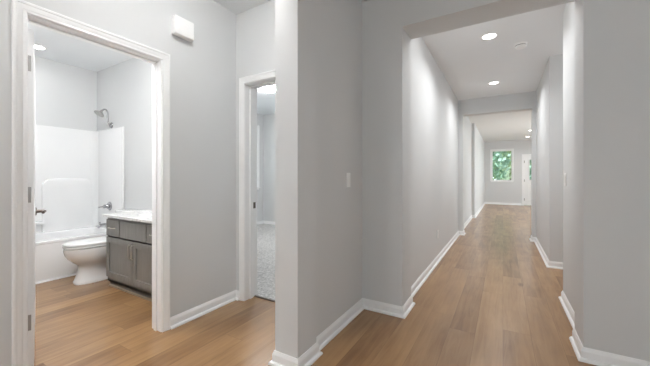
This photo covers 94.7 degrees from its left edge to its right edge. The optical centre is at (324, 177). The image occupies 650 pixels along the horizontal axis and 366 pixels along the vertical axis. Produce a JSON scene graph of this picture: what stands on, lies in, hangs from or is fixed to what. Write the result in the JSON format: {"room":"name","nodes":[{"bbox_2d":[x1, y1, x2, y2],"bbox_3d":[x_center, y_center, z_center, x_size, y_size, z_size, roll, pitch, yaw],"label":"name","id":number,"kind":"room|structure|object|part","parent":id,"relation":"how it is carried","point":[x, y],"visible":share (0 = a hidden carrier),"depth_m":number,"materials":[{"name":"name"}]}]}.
{"room":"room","nodes":[
{"label":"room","id":0,"kind":"room"},
{"bbox_2d":[35,56,96,130],"bbox_3d":[-2.713,-0.205,3.054,3.115,2.743,1.840,0,0,31],"label":"wall","id":1,"kind":"structure","parent":0,"point":[65,94],"depth_m":4.13,"materials":[{"name":"beige paint"}]},
{"bbox_2d":[12,0,169,365],"bbox_3d":[-1.768,0.110,2.144,0.838,2.112,0.861,0,0,31],"label":"door frame","id":2,"kind":"structure","parent":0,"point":[24,211],"depth_m":1.73,"materials":[{"name":"white paint"}]},
{"bbox_3d":[-2.151,0.249,2.194,0.131,0.062,0.062,0,0,-44],"label":"lever handle","id":3,"kind":"part","parent":2,"relation":"part of","materials":[{"name":"brown metal"}]},
{"bbox_2d":[0,0,235,365],"bbox_3d":[-2.017,-0.205,1.059,0.120,2.743,4.560,0,0,31],"label":"wall","id":4,"kind":"structure","parent":0,"point":[203,69],"depth_m":2.46,"materials":[{"name":"beige paint"}]},
{"bbox_2d":[171,15,193,41],"bbox_3d":[-1.129,-1.181,2.376,0.062,0.142,0.164,0,0,31],"label":"door chime","id":5,"kind":"object","parent":4,"relation":"attached to","point":[182,28],"visible":1,"depth_m":2.34,"materials":[{"name":"white plastic"}]},
{"bbox_2d":[170,290,238,329],"bbox_3d":[-1.970,1.125,0.965,0.057,0.083,4.447,0,0,31],"label":"baseboard","id":6,"kind":"structure","parent":4,"relation":"attached to","point":[191,314],"depth_m":2.55,"materials":[{"name":"white paint"}]},
{"bbox_2d":[97,0,274,289],"bbox_3d":[-1.762,-0.205,3.520,4.275,2.743,0.158,0,0,31],"label":"wall","id":7,"kind":"structure","parent":0,"point":[124,89],"depth_m":3.82,"materials":[{"name":"beige paint"}]},
{"bbox_2d":[94,109,112,127],"bbox_3d":[-3.072,-0.828,4.148,0.122,0.262,0.208,0,0,31],"label":"shower","id":8,"kind":"object","parent":7,"relation":"attached to","point":[97,112],"visible":1,"depth_m":4.14,"materials":[{"name":"silver metal"}]},
{"bbox_3d":[-3.052,-0.844,4.183,0.021,0.230,0.112,0,0,31],"label":"arm","id":9,"kind":"part","parent":8,"relation":"part of","materials":[{"name":"silver metal"}]},
{"bbox_2d":[239,70,274,301],"bbox_3d":[-0.388,0.110,2.704,0.886,2.112,0.196,0,0,31],"label":"door frame","id":10,"kind":"structure","parent":7,"relation":"in","point":[248,85],"depth_m":2.86,"materials":[{"name":"white paint"}]},
{"bbox_2d":[257,114,274,221],"bbox_3d":[-0.678,-0.205,5.044,4.320,2.743,3.660,0,0,31],"label":"wall","id":11,"kind":"structure","parent":0,"point":[266,192],"depth_m":7.47,"materials":[{"name":"beige paint"}]},
{"bbox_2d":[257,125,259,189],"bbox_3d":[-1.982,-0.496,6.907,0.135,1.585,1.270,0,0,31],"label":"window","id":12,"kind":"structure","parent":11,"relation":"in","point":[258,126],"depth_m":7.39,"materials":[{"name":"white paint"}]},
{"bbox_2d":[257,221,274,224],"bbox_3d":[-0.697,1.125,5.067,4.025,0.083,3.400,0,0,31],"label":"baseboard","id":13,"kind":"structure","parent":11,"relation":"attached to","point":[258,222],"depth_m":7.44,"materials":[{"name":"white paint"}]},
{"bbox_2d":[28,0,565,141],"bbox_3d":[2.672,-1.637,5.799,9.570,0.120,17.740,0,0,31],"label":"ceiling","id":14,"kind":"structure","parent":0,"point":[468,62],"depth_m":3.90,"materials":[{"name":"paint"}]},
{"bbox_2d":[34,44,46,49],"bbox_3d":[-3.464,-1.573,3.606,0.172,0.008,0.172,0,0,31],"label":"recessed light","id":15,"kind":"object","parent":14,"relation":"in","point":[36,46],"visible":0.77,"depth_m":3.61,"materials":[{"name":"white plastic"}]},
{"bbox_2d":[263,86,274,92],"bbox_3d":[-0.966,-1.529,5.227,0.248,0.096,0.248,0,0,31],"label":"light","id":16,"kind":"object","parent":14,"relation":"attached to","point":[270,89],"visible":0.88,"depth_m":5.15,"materials":[{"name":"white metal"}]},
{"bbox_2d":[481,32,497,39],"bbox_3d":[1.829,-1.573,3.333,0.172,0.008,0.172,0,0,31],"label":"recessed light","id":17,"kind":"object","parent":14,"relation":"in","point":[491,35],"visible":1,"depth_m":3.32,"materials":[{"name":"white plastic"}]},
{"bbox_2d":[488,81,499,84],"bbox_3d":[2.805,-1.573,4.975,0.172,0.008,0.172,0,0,31],"label":"recessed light","id":18,"kind":"object","parent":14,"relation":"in","point":[492,82],"visible":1,"depth_m":4.95,"materials":[{"name":"white plastic"}]},
{"bbox_2d":[514,41,527,49],"bbox_3d":[2.311,-1.553,3.536,0.136,0.048,0.136,0,0,31],"label":"smoke detector","id":19,"kind":"object","parent":14,"relation":"attached to","point":[520,45],"visible":1,"depth_m":3.50,"materials":[{"name":"white plastic"}]},
{"bbox_2d":[34,204,596,365],"bbox_3d":[2.672,1.220,5.798,9.570,0.132,17.740,0,0,31],"label":"floor","id":20,"kind":"structure","parent":0,"point":[492,299],"depth_m":2.39,"materials":[{"name":"brown wood"}]},
{"bbox_2d":[35,226,107,283],"bbox_3d":[-3.442,0.939,3.589,0.805,0.455,1.535,0,0,31],"label":"bathtub","id":21,"kind":"object","parent":20,"relation":"on","point":[51,263],"visible":0.34,"depth_m":3.47,"materials":[{"name":"white ceramic"}]},
{"bbox_3d":[-3.103,1.157,3.388,0.016,0.018,1.535,0,0,31],"label":"trim","id":22,"kind":"part","parent":21,"relation":"part of","materials":[{"name":"white paint"}]},
{"bbox_2d":[35,124,123,232],"bbox_3d":[-3.446,0.011,3.592,0.796,1.399,1.535,0,0,31],"label":"tub surround","id":23,"kind":"object","parent":21,"relation":"on","point":[78,172],"visible":0.74,"depth_m":4.14,"materials":[{"name":"white plastic"}]},
{"bbox_2d":[35,221,44,224],"bbox_3d":[-3.792,0.586,3.662,0.096,0.040,0.522,0,0,31],"label":"soap shelf","id":24,"kind":"object","parent":23,"relation":"attached to","point":[36,222],"depth_m":3.84,"materials":[{"name":"white plastic"}]},
{"bbox_3d":[-3.780,0.013,3.790,0.018,1.397,1.535,0,0,31],"label":"panel","id":25,"kind":"part","parent":23,"relation":"part of","materials":[{"name":"white plastic"}]},
{"bbox_3d":[-3.544,0.361,4.136,0.037,0.700,0.550,0,0,31],"label":"raised panel","id":26,"kind":"part","parent":23,"relation":"part of","materials":[{"name":"white plastic"}]},
{"bbox_2d":[96,222,105,227],"bbox_3d":[-3.075,0.653,4.144,0.068,0.091,0.170,0,0,31],"label":"tub spout","id":27,"kind":"object","parent":23,"relation":"attached to","point":[102,224],"visible":0.72,"depth_m":4.11,"materials":[{"name":"silver metal"}]},
{"bbox_2d":[98,202,111,209],"bbox_3d":[-3.070,0.401,4.178,0.150,0.124,0.107,0,0,31],"label":"shower valve","id":28,"kind":"object","parent":23,"relation":"attached to","point":[108,205],"visible":1,"depth_m":4.18,"materials":[{"name":"silver metal"}]},
{"bbox_3d":[-3.052,0.011,4.237,0.778,1.399,0.024,0,0,31],"label":"panel","id":29,"kind":"part","parent":23,"relation":"part of","materials":[{"name":"white plastic"}]},
{"bbox_2d":[62,208,141,284],"bbox_3d":[-2.584,0.786,3.521,0.464,0.760,0.779,0,0,31],"label":"toilet","id":30,"kind":"object","parent":20,"relation":"on","point":[89,254],"visible":0.42,"depth_m":3.29,"materials":[{"name":"white ceramic"}]},
{"bbox_3d":[-2.633,0.751,3.438,0.376,0.020,0.584,0,0,31],"label":"seat","id":31,"kind":"part","parent":30,"relation":"part of","materials":[{"name":"white plastic"}]},
{"bbox_3d":[-2.631,0.724,3.442,0.378,0.026,0.596,0,0,31],"label":"lid","id":32,"kind":"part","parent":30,"relation":"part of","materials":[{"name":"white plastic"}]},
{"bbox_3d":[-2.621,0.968,3.459,0.374,0.396,0.626,0,0,31],"label":"bowl","id":33,"kind":"part","parent":30,"relation":"part of","materials":[{"name":"white ceramic"}]},
{"bbox_3d":[-2.437,0.423,3.769,0.464,0.035,0.202,0,0,31],"label":"tank lid","id":34,"kind":"part","parent":30,"relation":"part of","materials":[{"name":"white ceramic"}]},
{"bbox_2d":[106,218,151,301],"bbox_3d":[-1.759,0.792,3.152,1.065,0.748,0.568,0,0,31],"label":"vanity cabinet","id":35,"kind":"object","parent":20,"relation":"on","point":[128,243],"visible":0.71,"depth_m":2.96,"materials":[{"name":"grey wood"}]},
{"bbox_3d":[-2.217,0.528,3.139,0.267,0.172,0.019,0,0,31],"label":"drawer","id":36,"kind":"part","parent":35,"relation":"part of","materials":[{"name":"grey wood"}]},
{"bbox_3d":[-2.110,0.841,3.075,0.516,0.421,0.019,0,0,31],"label":"door","id":37,"kind":"part","parent":35,"relation":"part of","materials":[{"name":"grey wood"}]},
{"bbox_2d":[102,210,151,222],"bbox_3d":[-1.758,0.420,3.153,1.109,0.222,0.565,0,0,31],"label":"countertop","id":38,"kind":"structure","parent":35,"relation":"on","point":[145,216],"depth_m":3.07,"materials":[{"name":"white stone"}]},
{"bbox_2d":[137,213,151,215],"bbox_3d":[-1.797,0.463,3.162,0.400,0.137,0.300,0,0,31],"label":"sink basin","id":39,"kind":"object","parent":38,"relation":"in","point":[140,214],"depth_m":3.27,"materials":[{"name":"white ceramic"}]},
{"bbox_3d":[-1.872,1.157,2.963,1.065,0.018,0.012,0,0,31],"label":"trim","id":40,"kind":"part","parent":35,"relation":"part of","materials":[{"name":"grey wood"}]},
{"bbox_3d":[-1.871,0.729,2.905,0.011,0.151,0.030,0,0,31],"label":"handle","id":41,"kind":"part","parent":35,"relation":"part of","materials":[{"name":"silver metal"}]},
{"bbox_3d":[-1.885,0.528,2.941,0.477,0.172,0.019,0,0,31],"label":"false drawer","id":42,"kind":"part","parent":35,"relation":"part of","materials":[{"name":"grey wood"}]},
{"bbox_3d":[-1.659,0.841,2.807,0.516,0.421,0.019,0,0,31],"label":"door","id":43,"kind":"part","parent":35,"relation":"part of","materials":[{"name":"grey wood"}]},
{"bbox_3d":[-1.552,0.528,2.743,0.267,0.172,0.019,0,0,31],"label":"drawer","id":44,"kind":"part","parent":35,"relation":"part of","materials":[{"name":"grey wood"}]},
{"bbox_2d":[275,0,361,358],"bbox_3d":[-0.930,-0.205,0.669,0.173,2.743,5.000,0,0,31],"label":"wall","id":45,"kind":"structure","parent":0,"point":[318,43],"depth_m":1.95,"materials":[{"name":"beige paint"}]},
{"bbox_2d":[346,173,349,186],"bbox_3d":[0.192,0.020,2.445,0.010,0.118,0.072,0,0,31],"label":"light switch","id":46,"kind":"object","parent":45,"relation":"attached to","point":[347,174],"visible":1,"depth_m":2.43,"materials":[{"name":"white plastic"}]},
{"bbox_2d":[268,295,414,365],"bbox_3d":[0.211,1.125,2.347,1.483,0.083,0.412,0,0,-42],"label":"baseboard","id":47,"kind":"structure","parent":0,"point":[313,353],"depth_m":2.26,"materials":[{"name":"white paint"}]},
{"bbox_2d":[411,37,457,285],"bbox_3d":[1.564,-0.205,4.549,0.391,2.743,3.880,0,0,31],"label":"wall","id":48,"kind":"structure","parent":0,"point":[434,105],"depth_m":3.82,"materials":[{"name":"beige paint"}]},
{"bbox_2d":[464,116,484,222],"bbox_3d":[4.882,-0.205,9.865,0.275,2.743,8.250,0,0,31],"label":"wall","id":49,"kind":"structure","parent":0,"point":[474,144],"depth_m":8.68,"materials":[{"name":"beige paint"}]},
{"bbox_2d":[458,91,535,236],"bbox_3d":[4.738,-0.205,5.037,5.000,2.743,0.200,0,0,31],"label":"wall","id":50,"kind":"structure","parent":0,"point":[526,101],"depth_m":5.78,"materials":[{"name":"beige paint"}]},
{"bbox_2d":[362,0,649,361],"bbox_3d":[1.741,-0.205,2.025,3.275,2.743,0.280,0,0,31],"label":"wall","id":51,"kind":"structure","parent":0,"point":[612,37],"depth_m":1.91,"materials":[{"name":"beige paint"}]},
{"bbox_2d":[569,328,649,365],"bbox_3d":[2.415,1.125,1.606,1.688,0.083,0.311,0,0,31],"label":"baseboard","id":52,"kind":"structure","parent":51,"relation":"attached to","point":[583,354],"depth_m":1.86,"materials":[{"name":"white paint"}]},
{"bbox_3d":[2.415,1.156,1.606,1.688,0.020,0.311,0,0,31],"label":"shoe moulding","id":53,"kind":"part","parent":52,"relation":"part of","materials":[{"name":"white paint"}]},
{"bbox_2d":[485,140,530,204],"bbox_3d":[9.043,-0.205,12.261,4.980,2.743,0.120,0,0,31],"label":"wall","id":54,"kind":"structure","parent":0,"point":[503,192],"depth_m":12.89,"materials":[{"name":"beige paint"}]},
{"bbox_2d":[490,149,513,181],"bbox_3d":[7.696,-0.521,13.030,0.890,1.435,0.135,0,0,31],"label":"window","id":55,"kind":"structure","parent":54,"relation":"in","point":[491,150],"depth_m":13.01,"materials":[{"name":"white paint"}]},
{"bbox_2d":[522,154,530,204],"bbox_3d":[8.781,0.092,12.384,1.070,2.148,0.176,0,0,31],"label":"door","id":56,"kind":"structure","parent":54,"relation":"in","point":[526,182],"depth_m":12.56,"materials":[{"name":"white paint"}]},
{"bbox_3d":[8.768,-0.329,12.362,0.615,0.910,0.012,0,0,31],"label":"glazing frame","id":57,"kind":"part","parent":56,"relation":"part of","materials":[{"name":"white paint"}]},
{"bbox_2d":[536,1,574,311],"bbox_3d":[3.522,-0.205,3.386,1.605,2.743,3.880,0,0,31],"label":"wall","id":58,"kind":"structure","parent":0,"point":[555,92],"depth_m":3.85,"materials":[{"name":"beige paint"}]},
{"bbox_2d":[411,202,574,327],"bbox_3d":[5.130,1.125,7.345,2.884,0.083,12.330,0,0,31],"label":"baseboard","id":59,"kind":"structure","parent":58,"relation":"attached to","point":[568,309],"depth_m":3.87,"materials":[{"name":"white paint"}]},
{"label":"outside","id":60,"kind":"structure","parent":0,"visible":0},
{"bbox_3d":[21.767,1.591,36.631,80.000,0.150,54.780,0,0,31],"label":"ground","id":61,"kind":"structure","parent":60,"visible":0},
{"bbox_2d":[493,151,510,179],"bbox_3d":[9.720,-2.170,18.043,2.906,7.406,2.888,0,0,31],"label":"tree","id":62,"kind":"object","parent":61,"relation":"on","point":[497,156],"visible":0.07,"depth_m":17.40,"materials":[{"name":"green plant"}]},
{"bbox_2d":[493,151,530,179],"bbox_3d":[12.636,-2.056,20.450,3.118,7.179,3.121,0,0,31],"label":"tree","id":63,"kind":"object","parent":61,"relation":"on","point":[508,175],"visible":0.05,"depth_m":20.03,"materials":[{"name":"green plant"}]}
]}

